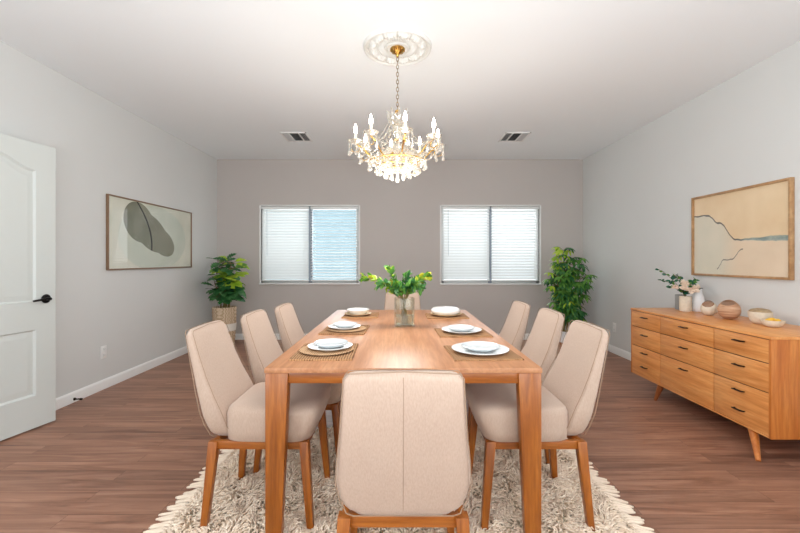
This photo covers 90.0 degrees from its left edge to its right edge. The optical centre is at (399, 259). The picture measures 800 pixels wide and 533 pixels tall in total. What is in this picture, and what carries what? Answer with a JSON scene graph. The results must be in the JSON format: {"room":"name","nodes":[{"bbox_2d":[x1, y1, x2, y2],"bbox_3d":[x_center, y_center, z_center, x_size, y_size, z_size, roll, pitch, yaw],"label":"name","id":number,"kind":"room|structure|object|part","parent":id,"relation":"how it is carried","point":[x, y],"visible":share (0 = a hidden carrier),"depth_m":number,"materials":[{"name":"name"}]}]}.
{"room":"dining room","nodes":[
{"label":"dining room","id":0,"kind":"room"},
{"bbox_2d":[0,41,216,397],"bbox_3d":[-2.865,-0.160,1.545,0.160,2.740,9.410,0,0,0],"label":"wall","id":1,"kind":"structure","parent":0,"point":[141,316],"depth_m":3.77,"materials":[{"name":"paint"}]},
{"bbox_2d":[0,134,55,440],"bbox_3d":[-2.645,0.180,2.599,0.090,2.035,0.800,0,0,11],"label":"door","id":2,"kind":"structure","parent":1,"relation":"in","point":[27,168],"depth_m":2.81,"materials":[{"name":"white paint"}]},
{"bbox_3d":[-2.572,0.283,2.880,0.055,0.066,0.149,0,0,11],"label":"handle","id":3,"kind":"part","parent":2,"relation":"part of","materials":[{"name":"black metal"}]},
{"bbox_2d":[100,345,106,358],"bbox_3d":[-2.780,0.865,3.755,0.009,0.120,0.074,0,0,0],"label":"wall outlet","id":4,"kind":"object","parent":1,"relation":"attached to","point":[103,349],"visible":1,"depth_m":3.75,"materials":[{"name":"white plastic"}]},
{"bbox_2d":[56,346,188,409],"bbox_3d":[-2.777,1.165,1.545,0.016,0.090,9.090,0,0,0],"label":"baseboard","id":5,"kind":"structure","parent":1,"relation":"attached to","point":[86,391],"depth_m":3.89,"materials":[{"name":"white wood"}]},
{"bbox_2d":[106,194,191,269],"bbox_3d":[-2.771,-0.265,4.545,0.024,0.726,1.525,0,0,0],"label":"framed picture","id":6,"kind":"object","parent":1,"relation":"attached to","point":[139,234],"visible":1,"depth_m":4.34,"materials":[{"name":"beige paper"}]},
{"bbox_2d":[0,0,799,159],"bbox_3d":[0.000,-1.590,1.545,5.890,0.120,9.410,0,0,0],"label":"ceiling","id":7,"kind":"structure","parent":0,"point":[224,78],"depth_m":3.15,"materials":[{"name":"white paint"}]},
{"bbox_2d":[280,132,312,141],"bbox_3d":[-1.280,-1.524,4.960,0.320,0.012,0.360,0,0,0],"label":"ceiling vent","id":8,"kind":"object","parent":7,"relation":"in","point":[289,136],"visible":1,"depth_m":4.95,"materials":[{"name":"white metal"}]},
{"bbox_2d":[351,111,441,172],"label":"chandelier","id":9,"kind":"object","parent":7,"relation":"hanging from","point":[398,155],"depth_m":2.82,"materials":[{"name":"gold metal"}]},
{"bbox_3d":[-0.198,-0.761,2.838,0.294,0.117,0.011,0,0,-10],"label":"arm","id":10,"kind":"part","parent":9,"relation":"part of","materials":[{"name":"gold metal"}]},
{"bbox_3d":[-0.168,-0.761,2.975,0.294,0.117,0.011,0,0,35],"label":"arm","id":11,"kind":"part","parent":9,"relation":"part of","materials":[{"name":"gold metal"}]},
{"bbox_3d":[-0.123,-0.761,2.720,0.011,0.117,0.294,0,0,35],"label":"arm","id":12,"kind":"part","parent":9,"relation":"part of","materials":[{"name":"gold metal"}]},
{"bbox_3d":[0.014,-0.761,2.690,0.011,0.117,0.294,0,0,-10],"label":"arm","id":13,"kind":"part","parent":9,"relation":"part of","materials":[{"name":"gold metal"}]},
{"bbox_3d":[0.087,-0.761,3.020,0.011,0.117,0.294,0,0,35],"label":"arm","id":14,"kind":"part","parent":9,"relation":"part of","materials":[{"name":"gold metal"}]},
{"bbox_3d":[0.132,-0.761,2.765,0.294,0.117,0.011,0,0,35],"label":"arm","id":15,"kind":"part","parent":9,"relation":"part of","materials":[{"name":"gold metal"}]},
{"bbox_3d":[0.162,-0.761,2.902,0.294,0.117,0.011,0,0,-10],"label":"arm","id":16,"kind":"part","parent":9,"relation":"part of","materials":[{"name":"gold metal"}]},
{"bbox_2d":[363,27,431,65],"bbox_3d":[-0.018,-1.511,2.870,0.490,0.039,0.490,0,0,0],"label":"ceiling medallion","id":17,"kind":"object","parent":7,"relation":"attached to","point":[377,45],"visible":0.93,"depth_m":2.82,"materials":[{"name":"white paint"}]},
{"bbox_2d":[390,45,404,114],"label":"chain","id":18,"kind":"object","parent":7,"relation":"hanging from","point":[397,50],"depth_m":2.86,"materials":[{"name":"gold metal"}]},
{"bbox_3d":[-0.018,-1.251,2.870,0.015,0.416,0.015,0,0,45],"label":"chain","id":19,"kind":"part","parent":18,"relation":"part of","materials":[{"name":"gold metal"}]},
{"bbox_2d":[498,132,530,141],"bbox_3d":[1.415,-1.524,4.960,0.310,0.012,0.360,0,0,0],"label":"ceiling vent","id":20,"kind":"object","parent":7,"relation":"in","point":[507,136],"visible":1,"depth_m":4.95,"materials":[{"name":"white metal"}]},
{"bbox_2d":[0,340,799,532],"bbox_3d":[0.000,1.270,1.545,5.890,0.120,9.410,0,0,0],"label":"floor","id":21,"kind":"structure","parent":0,"point":[114,459],"depth_m":2.41,"materials":[{"name":"laminate"}]},
{"bbox_2d":[200,253,249,344],"bbox_3d":[-2.355,0.556,5.522,0.600,1.307,0.632,0,0,0],"label":"potted plant","id":22,"kind":"object","parent":21,"relation":"on","point":[228,288],"visible":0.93,"depth_m":5.45,"materials":[{"name":"green plant"}]},
{"bbox_3d":[-2.440,0.930,5.560,0.322,0.560,0.322,0,0,0],"label":"basket pot","id":23,"kind":"part","parent":22,"relation":"part of","materials":[{"name":"beige wicker"}]},
{"bbox_2d":[274,303,305,351],"bbox_3d":[-0.564,0.766,2.930,0.616,0.888,0.447,0,0,0],"label":"dining chair","id":24,"kind":"object","parent":21,"relation":"on","point":[290,330],"visible":0.31,"depth_m":2.82,"materials":[{"name":"beige fabric"}]},
{"bbox_2d":[143,425,653,532],"bbox_3d":[0.000,1.189,1.835,2.282,0.044,2.064,0,0,0],"label":"shag rug","id":25,"kind":"object","parent":21,"relation":"on","point":[238,506],"visible":0.45,"depth_m":1.98,"materials":[{"name":"beige carpet"}]},
{"bbox_2d":[185,320,330,529],"bbox_3d":[-0.672,0.758,1.985,0.616,0.888,0.447,0,0,0],"label":"dining chair","id":26,"kind":"object","parent":25,"relation":"on","point":[232,407],"visible":0.95,"depth_m":1.80,"materials":[{"name":"beige fabric"}]},
{"bbox_3d":[-0.849,1.006,1.791,0.071,0.392,0.058,0,0,0],"label":"leg","id":27,"kind":"part","parent":26,"relation":"part of","materials":[{"name":"brown wood"}]},
{"bbox_3d":[-0.868,0.563,1.985,0.217,0.494,0.418,0,0,0],"label":"backrest","id":28,"kind":"part","parent":26,"relation":"part of","materials":[{"name":"beige fabric"}]},
{"bbox_3d":[-0.849,1.006,2.179,0.071,0.392,0.058,0,0,0],"label":"leg","id":29,"kind":"part","parent":26,"relation":"part of","materials":[{"name":"brown wood"}]},
{"bbox_3d":[-0.631,0.828,1.985,0.423,0.038,0.394,0,0,0],"label":"seat frame","id":30,"kind":"part","parent":26,"relation":"part of","materials":[{"name":"brown wood"}]},
{"bbox_3d":[-0.579,0.730,1.985,0.430,0.160,0.440,0,0,0],"label":"seat","id":31,"kind":"part","parent":26,"relation":"part of","materials":[{"name":"beige fabric"}]},
{"bbox_3d":[-0.416,1.006,1.791,0.069,0.392,0.058,0,0,0],"label":"leg","id":32,"kind":"part","parent":26,"relation":"part of","materials":[{"name":"brown wood"}]},
{"bbox_3d":[-0.416,1.006,2.179,0.069,0.392,0.058,0,0,0],"label":"leg","id":33,"kind":"part","parent":26,"relation":"part of","materials":[{"name":"brown wood"}]},
{"bbox_2d":[240,309,341,472],"bbox_3d":[-0.609,0.758,2.452,0.616,0.888,0.447,0,0,0],"label":"dining chair","id":34,"kind":"object","parent":25,"relation":"on","point":[262,345],"visible":0.42,"depth_m":2.27,"materials":[{"name":"beige fabric"}]},
{"bbox_3d":[-0.786,1.006,2.258,0.071,0.392,0.058,0,0,0],"label":"leg","id":35,"kind":"part","parent":34,"relation":"part of","materials":[{"name":"brown wood"}]},
{"bbox_3d":[-0.804,0.563,2.452,0.217,0.494,0.418,0,0,0],"label":"backrest","id":36,"kind":"part","parent":34,"relation":"part of","materials":[{"name":"beige fabric"}]},
{"bbox_3d":[-0.569,0.828,2.452,0.423,0.038,0.394,0,0,0],"label":"seat frame","id":37,"kind":"part","parent":34,"relation":"part of","materials":[{"name":"brown wood"}]},
{"bbox_3d":[-0.516,0.730,2.452,0.430,0.160,0.440,0,0,0],"label":"seat","id":38,"kind":"part","parent":34,"relation":"part of","materials":[{"name":"beige fabric"}]},
{"bbox_3d":[-0.353,1.006,2.258,0.069,0.392,0.058,0,0,0],"label":"leg","id":39,"kind":"part","parent":34,"relation":"part of","materials":[{"name":"brown wood"}]},
{"bbox_2d":[264,310,541,532],"bbox_3d":[0.014,0.835,2.700,1.184,0.750,2.000,0,0,0],"label":"dining table","id":40,"kind":"object","parent":25,"relation":"on","point":[385,344],"visible":0.64,"depth_m":1.71,"materials":[{"name":"brown wood"}]},
{"bbox_3d":[-0.526,0.842,1.730,0.098,0.720,0.054,0,0,0],"label":"leg","id":41,"kind":"part","parent":40,"relation":"part of","materials":[{"name":"brown wood"}]},
{"bbox_2d":[289,343,357,360],"bbox_3d":[-0.367,0.457,2.000,0.294,0.007,0.354,0,0,-1],"label":"placemat","id":42,"kind":"object","parent":40,"relation":"on","point":[298,356],"visible":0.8,"depth_m":1.86,"materials":[{"name":"beige wicker"}]},
{"bbox_2d":[299,345,353,355],"bbox_3d":[-0.366,0.448,2.000,0.270,0.010,0.270,0,0,0],"label":"charger plate","id":43,"kind":"object","parent":42,"relation":"on","point":[306,350],"visible":0.45,"depth_m":1.94,"materials":[{"name":"wicker"}]},
{"bbox_2d":[308,342,352,350],"bbox_3d":[-0.352,0.436,2.020,0.224,0.018,0.224,0,0,0],"label":"dinner plate","id":44,"kind":"object","parent":43,"relation":"on","point":[349,344],"visible":0.6,"depth_m":1.98,"materials":[{"name":"white ceramic"}]},
{"bbox_2d":[314,338,347,347],"bbox_3d":[-0.350,0.426,2.030,0.172,0.023,0.172,0,0,0],"label":"bowl","id":45,"kind":"object","parent":44,"relation":"on","point":[332,342],"visible":1,"depth_m":2.06,"materials":[{"name":"white ceramic"}]},
{"bbox_2d":[318,325,369,334],"bbox_3d":[-0.358,0.457,2.630,0.287,0.007,0.343,0,0,2],"label":"placemat","id":46,"kind":"object","parent":40,"relation":"on","point":[325,331],"visible":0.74,"depth_m":2.50,"materials":[{"name":"brown wicker"}]},
{"bbox_2d":[328,326,365,331],"bbox_3d":[-0.345,0.448,2.600,0.250,0.010,0.250,0,0,0],"label":"charger plate","id":47,"kind":"object","parent":46,"relation":"on","point":[360,328],"visible":0.51,"depth_m":2.55,"materials":[{"name":"wicker"}]},
{"bbox_2d":[328,324,360,329],"bbox_3d":[-0.362,0.436,2.610,0.208,0.018,0.208,0,0,0],"label":"dinner plate","id":48,"kind":"object","parent":47,"relation":"on","point":[331,325],"visible":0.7,"depth_m":2.58,"materials":[{"name":"white ceramic"}]},
{"bbox_2d":[333,321,356,327],"bbox_3d":[-0.360,0.426,2.620,0.160,0.023,0.160,0,0,0],"label":"bowl","id":49,"kind":"object","parent":48,"relation":"on","point":[346,324],"visible":1,"depth_m":2.65,"materials":[{"name":"white ceramic"}]},
{"bbox_2d":[341,312,378,317],"bbox_3d":[-0.321,0.457,3.310,0.285,0.007,0.303,0,0,0],"label":"placemat","id":50,"kind":"object","parent":40,"relation":"on","point":[373,314],"visible":0.74,"depth_m":3.21,"materials":[{"name":"brown wicker"}]},
{"bbox_2d":[344,312,370,315],"bbox_3d":[-0.345,0.443,3.280,0.220,0.020,0.220,0,0,0],"label":"dinner plate","id":51,"kind":"object","parent":50,"relation":"on","point":[346,313],"visible":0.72,"depth_m":3.22,"materials":[{"name":"white ceramic"}]},
{"bbox_2d":[347,308,368,314],"bbox_3d":[-0.345,0.423,3.280,0.184,0.042,0.184,0,0,0],"label":"bowl","id":52,"kind":"object","parent":51,"relation":"on","point":[354,311],"visible":0.95,"depth_m":3.22,"materials":[{"name":"white ceramic"}]},
{"bbox_2d":[395,314,413,324],"bbox_3d":[0.030,0.362,2.800,0.132,0.194,0.132,0,0,-7],"label":"glass vase","id":53,"kind":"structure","parent":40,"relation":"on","point":[408,319],"depth_m":2.74,"materials":[{"name":"clear glass"}]},
{"bbox_2d":[359,265,432,314],"bbox_3d":[-0.031,0.236,2.800,0.520,0.418,0.216,0,0,0],"label":"leafy branches","id":54,"kind":"object","parent":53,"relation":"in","point":[398,288],"visible":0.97,"depth_m":2.79,"materials":[{"name":"green plant"}]},
{"bbox_2d":[425,313,469,318],"bbox_3d":[0.380,0.457,3.270,0.333,0.007,0.284,0,0,0],"label":"placemat","id":55,"kind":"object","parent":40,"relation":"on","point":[428,315],"visible":0.8,"depth_m":3.15,"materials":[{"name":"brown wicker"}]},
{"bbox_2d":[431,312,461,316],"bbox_3d":[0.375,0.442,3.260,0.256,0.022,0.256,0,0,0],"label":"dinner plate","id":56,"kind":"object","parent":55,"relation":"on","point":[459,313],"visible":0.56,"depth_m":3.19,"materials":[{"name":"white ceramic"}]},
{"bbox_2d":[431,306,459,314],"bbox_3d":[0.372,0.412,3.260,0.236,0.064,0.236,0,0,0],"label":"serving dish","id":57,"kind":"object","parent":56,"relation":"on","point":[439,310],"visible":0.94,"depth_m":3.18,"materials":[{"name":"white ceramic"}]},
{"bbox_2d":[434,328,492,336],"bbox_3d":[0.392,0.457,2.520,0.323,0.007,0.283,0,0,-2],"label":"placemat","id":58,"kind":"object","parent":40,"relation":"on","point":[440,332],"visible":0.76,"depth_m":2.43,"materials":[{"name":"brown wicker"}]},
{"bbox_2d":[442,326,481,333],"bbox_3d":[0.388,0.443,2.520,0.250,0.020,0.250,0,0,0],"label":"dinner plate","id":59,"kind":"object","parent":58,"relation":"on","point":[476,329],"visible":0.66,"depth_m":2.49,"materials":[{"name":"white ceramic"}]},
{"bbox_2d":[447,324,474,331],"bbox_3d":[0.385,0.433,2.530,0.176,0.023,0.176,0,0,0],"label":"bowl","id":60,"kind":"object","parent":59,"relation":"on","point":[458,327],"visible":1,"depth_m":2.56,"materials":[{"name":"white ceramic"}]},
{"bbox_2d":[444,345,523,360],"bbox_3d":[0.400,0.457,1.977,0.324,0.007,0.308,0,0,-3],"label":"placemat","id":61,"kind":"object","parent":40,"relation":"on","point":[510,355],"visible":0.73,"depth_m":1.88,"materials":[{"name":"brown wicker"}]},
{"bbox_2d":[451,343,508,354],"bbox_3d":[0.395,0.443,1.975,0.280,0.020,0.280,0,0,0],"label":"dinner plate","id":62,"kind":"object","parent":61,"relation":"on","point":[457,347],"visible":0.62,"depth_m":1.94,"materials":[{"name":"white ceramic"}]},
{"bbox_2d":[461,341,500,351],"bbox_3d":[0.400,0.433,1.985,0.192,0.023,0.192,0,0,0],"label":"bowl","id":63,"kind":"object","parent":62,"relation":"on","point":[478,346],"visible":1,"depth_m":2.02,"materials":[{"name":"white ceramic"}]},
{"bbox_3d":[0.554,0.842,1.730,0.098,0.720,0.054,0,0,0],"label":"leg","id":64,"kind":"part","parent":40,"relation":"part of","materials":[{"name":"brown wood"}]},
{"bbox_2d":[335,368,471,532],"bbox_3d":[0.010,0.758,1.436,0.447,0.888,0.616,0,0,0],"label":"dining chair","id":65,"kind":"object","parent":25,"relation":"on","point":[403,460],"visible":1,"depth_m":1.19,"materials":[{"name":"beige fabric"}]},
{"bbox_3d":[-0.184,1.006,1.259,0.058,0.392,0.071,0,0,0],"label":"leg","id":66,"kind":"part","parent":65,"relation":"part of","materials":[{"name":"brown wood"}]},
{"bbox_3d":[-0.184,1.006,1.692,0.058,0.392,0.069,0,0,0],"label":"leg","id":67,"kind":"part","parent":65,"relation":"part of","materials":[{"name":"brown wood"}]},
{"bbox_3d":[0.010,0.828,1.476,0.394,0.038,0.423,0,0,0],"label":"seat frame","id":68,"kind":"part","parent":65,"relation":"part of","materials":[{"name":"brown wood"}]},
{"bbox_3d":[0.204,1.006,1.692,0.058,0.392,0.069,0,0,0],"label":"leg","id":69,"kind":"part","parent":65,"relation":"part of","materials":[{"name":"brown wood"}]},
{"bbox_3d":[0.204,1.006,1.259,0.058,0.392,0.071,0,0,0],"label":"leg","id":70,"kind":"part","parent":65,"relation":"part of","materials":[{"name":"brown wood"}]},
{"bbox_2d":[465,308,564,463],"bbox_3d":[0.669,0.758,2.530,0.616,0.888,0.447,0,0,0],"label":"dining chair","id":71,"kind":"object","parent":25,"relation":"on","point":[541,346],"visible":0.3,"depth_m":2.41,"materials":[{"name":"beige fabric"}]},
{"bbox_3d":[0.413,1.006,2.336,0.069,0.392,0.058,0,0,0],"label":"leg","id":72,"kind":"part","parent":71,"relation":"part of","materials":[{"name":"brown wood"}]},
{"bbox_3d":[0.865,0.563,2.530,0.217,0.494,0.418,0,0,0],"label":"backrest","id":73,"kind":"part","parent":71,"relation":"part of","materials":[{"name":"beige fabric"}]},
{"bbox_3d":[0.846,1.006,2.336,0.071,0.392,0.058,0,0,0],"label":"leg","id":74,"kind":"part","parent":71,"relation":"part of","materials":[{"name":"brown wood"}]},
{"bbox_2d":[465,320,609,531],"bbox_3d":[0.649,0.758,1.985,0.616,0.888,0.447,0,0,0],"label":"dining chair","id":75,"kind":"object","parent":25,"relation":"on","point":[569,390],"visible":0.87,"depth_m":1.80,"materials":[{"name":"beige fabric"}]},
{"bbox_3d":[0.393,1.006,2.179,0.069,0.392,0.058,0,0,0],"label":"leg","id":76,"kind":"part","parent":75,"relation":"part of","materials":[{"name":"brown wood"}]},
{"bbox_3d":[0.393,1.006,1.791,0.069,0.392,0.058,0,0,0],"label":"leg","id":77,"kind":"part","parent":75,"relation":"part of","materials":[{"name":"brown wood"}]},
{"bbox_3d":[0.556,0.730,1.985,0.430,0.160,0.440,0,0,0],"label":"seat","id":78,"kind":"part","parent":75,"relation":"part of","materials":[{"name":"beige fabric"}]},
{"bbox_3d":[0.609,0.828,1.985,0.423,0.038,0.394,0,0,0],"label":"seat frame","id":79,"kind":"part","parent":75,"relation":"part of","materials":[{"name":"brown wood"}]},
{"bbox_3d":[0.826,1.006,2.179,0.071,0.392,0.058,0,0,0],"label":"leg","id":80,"kind":"part","parent":75,"relation":"part of","materials":[{"name":"brown wood"}]},
{"bbox_3d":[0.845,0.563,1.985,0.216,0.494,0.418,0,0,0],"label":"backrest","id":81,"kind":"part","parent":75,"relation":"part of","materials":[{"name":"beige fabric"}]},
{"bbox_3d":[0.826,1.006,1.791,0.071,0.392,0.058,0,0,0],"label":"leg","id":82,"kind":"part","parent":75,"relation":"part of","materials":[{"name":"brown wood"}]},
{"bbox_2d":[384,292,420,309],"bbox_3d":[0.025,0.766,3.864,0.447,0.888,0.616,0,0,0],"label":"dining chair","id":83,"kind":"object","parent":21,"relation":"on","point":[392,302],"visible":0.14,"depth_m":4.10,"materials":[{"name":"beige fabric"}]},
{"bbox_2d":[498,301,530,350],"bbox_3d":[0.649,0.766,3.090,0.616,0.888,0.447,0,0,0],"label":"dining chair","id":84,"kind":"object","parent":21,"relation":"on","point":[513,330],"visible":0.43,"depth_m":2.98,"materials":[{"name":"beige fabric"}]},
{"bbox_2d":[542,247,597,348],"bbox_3d":[2.305,0.514,5.482,0.750,1.391,0.546,0,0,0],"label":"potted plant","id":85,"kind":"object","parent":21,"relation":"on","point":[566,301],"visible":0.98,"depth_m":5.35,"materials":[{"name":"green plant"}]},
{"bbox_3d":[2.290,1.035,5.480,0.334,0.150,0.334,0,0,0],"label":"pot","id":86,"kind":"part","parent":85,"relation":"part of","materials":[{"name":"white ceramic"}]},
{"bbox_2d":[630,308,799,461],"bbox_3d":[2.454,0.837,3.090,0.621,0.765,1.446,0,0,0],"label":"sideboard","id":87,"kind":"object","parent":21,"relation":"on","point":[747,373],"visible":0.97,"depth_m":2.72,"materials":[{"name":"brown wood"}]},
{"bbox_3d":[2.205,0.925,3.595,0.009,0.253,0.413,0,0,0],"label":"drawer","id":88,"kind":"part","parent":87,"relation":"part of","materials":[{"name":"brown wood"}]},
{"bbox_3d":[2.205,0.708,3.595,0.009,0.170,0.413,0,0,0],"label":"drawer","id":89,"kind":"part","parent":87,"relation":"part of","materials":[{"name":"brown wood"}]},
{"bbox_3d":[2.205,0.547,3.595,0.009,0.139,0.413,0,0,0],"label":"drawer","id":90,"kind":"part","parent":87,"relation":"part of","materials":[{"name":"brown wood"}]},
{"bbox_3d":[2.221,1.135,3.426,0.082,0.157,0.053,0,0,25],"label":"leg","id":91,"kind":"part","parent":87,"relation":"part of","materials":[{"name":"brown wood"}]},
{"bbox_2d":[675,294,686,309],"bbox_3d":[2.590,0.388,3.690,0.090,0.135,0.090,0,0,0],"label":"vase","id":92,"kind":"object","parent":87,"relation":"on","point":[676,295],"visible":0.4,"depth_m":3.68,"materials":[{"name":"grey ceramic"}]},
{"bbox_2d":[679,296,691,311],"bbox_3d":[2.545,0.389,3.565,0.095,0.132,0.095,0,0,0],"label":"vase","id":93,"kind":"object","parent":87,"relation":"on","point":[685,302],"visible":0.99,"depth_m":3.53,"materials":[{"name":"beige ceramic"}]},
{"bbox_2d":[655,268,702,295],"bbox_3d":[2.481,0.259,3.530,0.383,0.368,0.194,0,0,0],"label":"bunch","id":94,"kind":"object","parent":93,"relation":"in","point":[683,284],"visible":0.97,"depth_m":3.55,"materials":[{"name":"green plant"}]},
{"bbox_3d":[2.205,0.925,3.095,0.009,0.253,0.574,0,0,0],"label":"drawer","id":95,"kind":"part","parent":87,"relation":"part of","materials":[{"name":"brown wood"}]},
{"bbox_3d":[2.205,0.708,3.095,0.009,0.170,0.574,0,0,0],"label":"drawer","id":96,"kind":"part","parent":87,"relation":"part of","materials":[{"name":"brown wood"}]},
{"bbox_3d":[2.205,0.547,3.095,0.009,0.139,0.574,0,0,0],"label":"drawer","id":97,"kind":"part","parent":87,"relation":"part of","materials":[{"name":"brown wood"}]},
{"bbox_2d":[692,289,704,311],"bbox_3d":[2.655,0.350,3.560,0.108,0.210,0.108,0,0,0],"label":"bottle vase","id":98,"kind":"object","parent":87,"relation":"on","point":[698,299],"visible":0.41,"depth_m":3.53,"materials":[{"name":"white ceramic"}]},
{"bbox_2d":[700,301,716,315],"bbox_3d":[2.535,0.394,3.285,0.110,0.122,0.110,0,0,0],"label":"pot","id":99,"kind":"object","parent":87,"relation":"on","point":[708,308],"visible":0.99,"depth_m":3.26,"materials":[{"name":"beige ceramic"}]},
{"bbox_2d":[630,308,799,339],"bbox_3d":[2.481,0.464,3.090,0.569,0.018,1.446,0,0,0],"label":"countertop","id":100,"kind":"structure","parent":87,"relation":"on","point":[741,324],"depth_m":2.82,"materials":[{"name":"brown wood"}]},
{"bbox_2d":[717,300,740,319],"bbox_3d":[2.530,0.380,3.075,0.144,0.149,0.144,0,0,0],"label":"round pot","id":101,"kind":"object","parent":87,"relation":"on","point":[727,309],"visible":1,"depth_m":3.04,"materials":[{"name":"ceramic"}]},
{"bbox_3d":[2.205,0.925,2.591,0.009,0.253,0.423,0,0,0],"label":"drawer","id":102,"kind":"part","parent":87,"relation":"part of","materials":[{"name":"brown wood"}]},
{"bbox_3d":[2.205,0.708,2.591,0.009,0.170,0.423,0,0,0],"label":"drawer","id":103,"kind":"part","parent":87,"relation":"part of","materials":[{"name":"brown wood"}]},
{"bbox_3d":[2.205,0.547,2.591,0.009,0.139,0.423,0,0,0],"label":"drawer","id":104,"kind":"part","parent":87,"relation":"part of","materials":[{"name":"brown wood"}]},
{"bbox_3d":[2.208,1.132,2.476,0.054,0.175,0.191,0,0,28],"label":"leg","id":105,"kind":"part","parent":87,"relation":"part of","materials":[{"name":"brown wood"}]},
{"bbox_2d":[747,308,772,323],"bbox_3d":[2.575,0.400,2.860,0.138,0.111,0.138,0,0,0],"label":"serving bowl","id":106,"kind":"object","parent":87,"relation":"on","point":[754,314],"visible":0.88,"depth_m":2.83,"materials":[{"name":"beige ceramic"}]},
{"bbox_3d":[2.575,0.357,2.860,0.128,0.025,0.128,0,0,0],"label":"lid","id":107,"kind":"part","parent":106,"relation":"part of","materials":[{"name":"beige ceramic"}]},
{"bbox_2d":[760,319,785,327],"bbox_3d":[2.530,0.431,2.715,0.128,0.048,0.128,0,0,0],"label":"shallow bowl","id":108,"kind":"object","parent":87,"relation":"on","point":[774,324],"visible":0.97,"depth_m":2.68,"materials":[{"name":"beige ceramic"}]},
{"bbox_2d":[217,160,582,333],"bbox_3d":[0.000,-0.160,6.170,5.570,2.740,0.160,0,0,0],"label":"wall","id":109,"kind":"structure","parent":0,"point":[400,212],"depth_m":6.09,"materials":[{"name":"beige paint"}]},
{"bbox_2d":[259,205,359,284],"bbox_3d":[-1.373,-0.234,6.130,1.531,1.212,0.140,0,0,0],"label":"window","id":110,"kind":"structure","parent":109,"relation":"in","point":[310,212],"depth_m":6.08,"materials":[{"name":"white plastic"}]},
{"bbox_2d":[261,206,308,280],"bbox_3d":[-1.747,-0.246,6.092,0.720,1.134,0.068,0,0,0],"label":"window blind","id":111,"kind":"object","parent":110,"relation":"attached to","point":[285,250],"visible":1,"depth_m":6.09,"materials":[{"name":"white plastic"}]},
{"bbox_3d":[-1.747,0.311,6.098,0.720,0.018,0.050,0,0,0],"label":"rail","id":112,"kind":"part","parent":111,"relation":"part of","materials":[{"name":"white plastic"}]},
{"bbox_3d":[-1.373,0.360,6.093,1.531,0.024,0.066,0,0,0],"label":"sill","id":113,"kind":"part","parent":110,"relation":"part of","materials":[{"name":"white"}]},
{"bbox_2d":[310,206,357,280],"bbox_3d":[-1.000,-0.246,6.097,0.720,1.134,0.058,0,0,0],"label":"window blind","id":114,"kind":"object","parent":110,"relation":"attached to","point":[311,207],"visible":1,"depth_m":6.08,"materials":[{"name":"white plastic"}]},
{"bbox_3d":[-1.000,0.311,6.098,0.720,0.018,0.050,0,0,0],"label":"rail","id":115,"kind":"part","parent":114,"relation":"part of","materials":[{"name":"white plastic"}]},
{"bbox_2d":[235,334,529,339],"bbox_3d":[0.000,1.165,6.082,5.538,0.090,0.016,0,0,0],"label":"baseboard","id":116,"kind":"structure","parent":109,"relation":"attached to","point":[237,336],"depth_m":6.07,"materials":[{"name":"white"}]},
{"bbox_2d":[440,205,541,284],"bbox_3d":[1.377,-0.231,6.130,1.538,1.218,0.140,0,0,0],"label":"window","id":117,"kind":"structure","parent":109,"relation":"in","point":[490,282],"depth_m":6.08,"materials":[{"name":"white plastic"}]},
{"bbox_2d":[442,206,489,280],"bbox_3d":[1.002,-0.246,6.092,0.723,1.134,0.068,0,0,0],"label":"window blind","id":118,"kind":"object","parent":117,"relation":"attached to","point":[455,265],"visible":1,"depth_m":6.09,"materials":[{"name":"white plastic"}]},
{"bbox_3d":[1.002,0.311,6.098,0.723,0.018,0.050,0,0,0],"label":"rail","id":119,"kind":"part","parent":118,"relation":"part of","materials":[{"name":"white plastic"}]},
{"bbox_3d":[1.377,0.366,6.093,1.538,0.024,0.066,0,0,0],"label":"sill","id":120,"kind":"part","parent":117,"relation":"part of","materials":[{"name":"white"}]},
{"bbox_2d":[491,206,538,280],"bbox_3d":[1.752,-0.246,6.097,0.723,1.134,0.058,0,0,0],"label":"window blind","id":121,"kind":"object","parent":117,"relation":"attached to","point":[498,258],"visible":1,"depth_m":6.09,"materials":[{"name":"white plastic"}]},
{"bbox_3d":[1.463,-0.225,6.069,0.002,1.082,0.002,0,0,0],"label":"ladder cord","id":122,"kind":"part","parent":121,"relation":"part of","materials":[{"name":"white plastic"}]},
{"bbox_3d":[1.752,0.311,6.098,0.723,0.018,0.050,0,0,0],"label":"rail","id":123,"kind":"part","parent":121,"relation":"part of","materials":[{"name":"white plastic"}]},
{"bbox_3d":[2.042,-0.225,6.069,0.002,1.082,0.002,0,0,0],"label":"ladder cord","id":124,"kind":"part","parent":121,"relation":"part of","materials":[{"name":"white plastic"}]},
{"bbox_2d":[583,41,799,352],"bbox_3d":[2.865,-0.160,1.545,0.160,2.740,9.410,0,0,0],"label":"wall","id":125,"kind":"structure","parent":0,"point":[639,188],"depth_m":3.93,"materials":[{"name":"paint"}]},
{"bbox_2d":[606,343,630,360],"bbox_3d":[2.777,1.165,1.545,0.016,0.090,9.090,0,0,0],"label":"baseboard","id":126,"kind":"structure","parent":125,"relation":"attached to","point":[625,354],"depth_m":5.05,"materials":[{"name":"white wood"}]},
{"bbox_2d":[691,177,794,279],"bbox_3d":[2.768,-0.222,3.301,0.030,0.727,0.963,0,0,0],"label":"framed picture","id":127,"kind":"object","parent":125,"relation":"attached to","point":[748,231],"visible":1,"depth_m":3.19,"materials":[{"name":"beige paper"}]},
{"label":"outside","id":128,"kind":"structure","parent":0,"visible":0},
{"bbox_3d":[0.000,1.430,10.670,18.000,0.160,8.840,0,0,0],"label":"ground","id":129,"kind":"structure","parent":128,"visible":0},
{"bbox_2d":[266,210,355,279],"bbox_3d":[-2.550,-0.210,10.315,5.500,3.120,2.750,0,0,0],"label":"house","id":130,"kind":"structure","parent":129,"relation":"on","point":[316,226],"depth_m":9.29,"materials":[{"name":"blue"}]}
]}

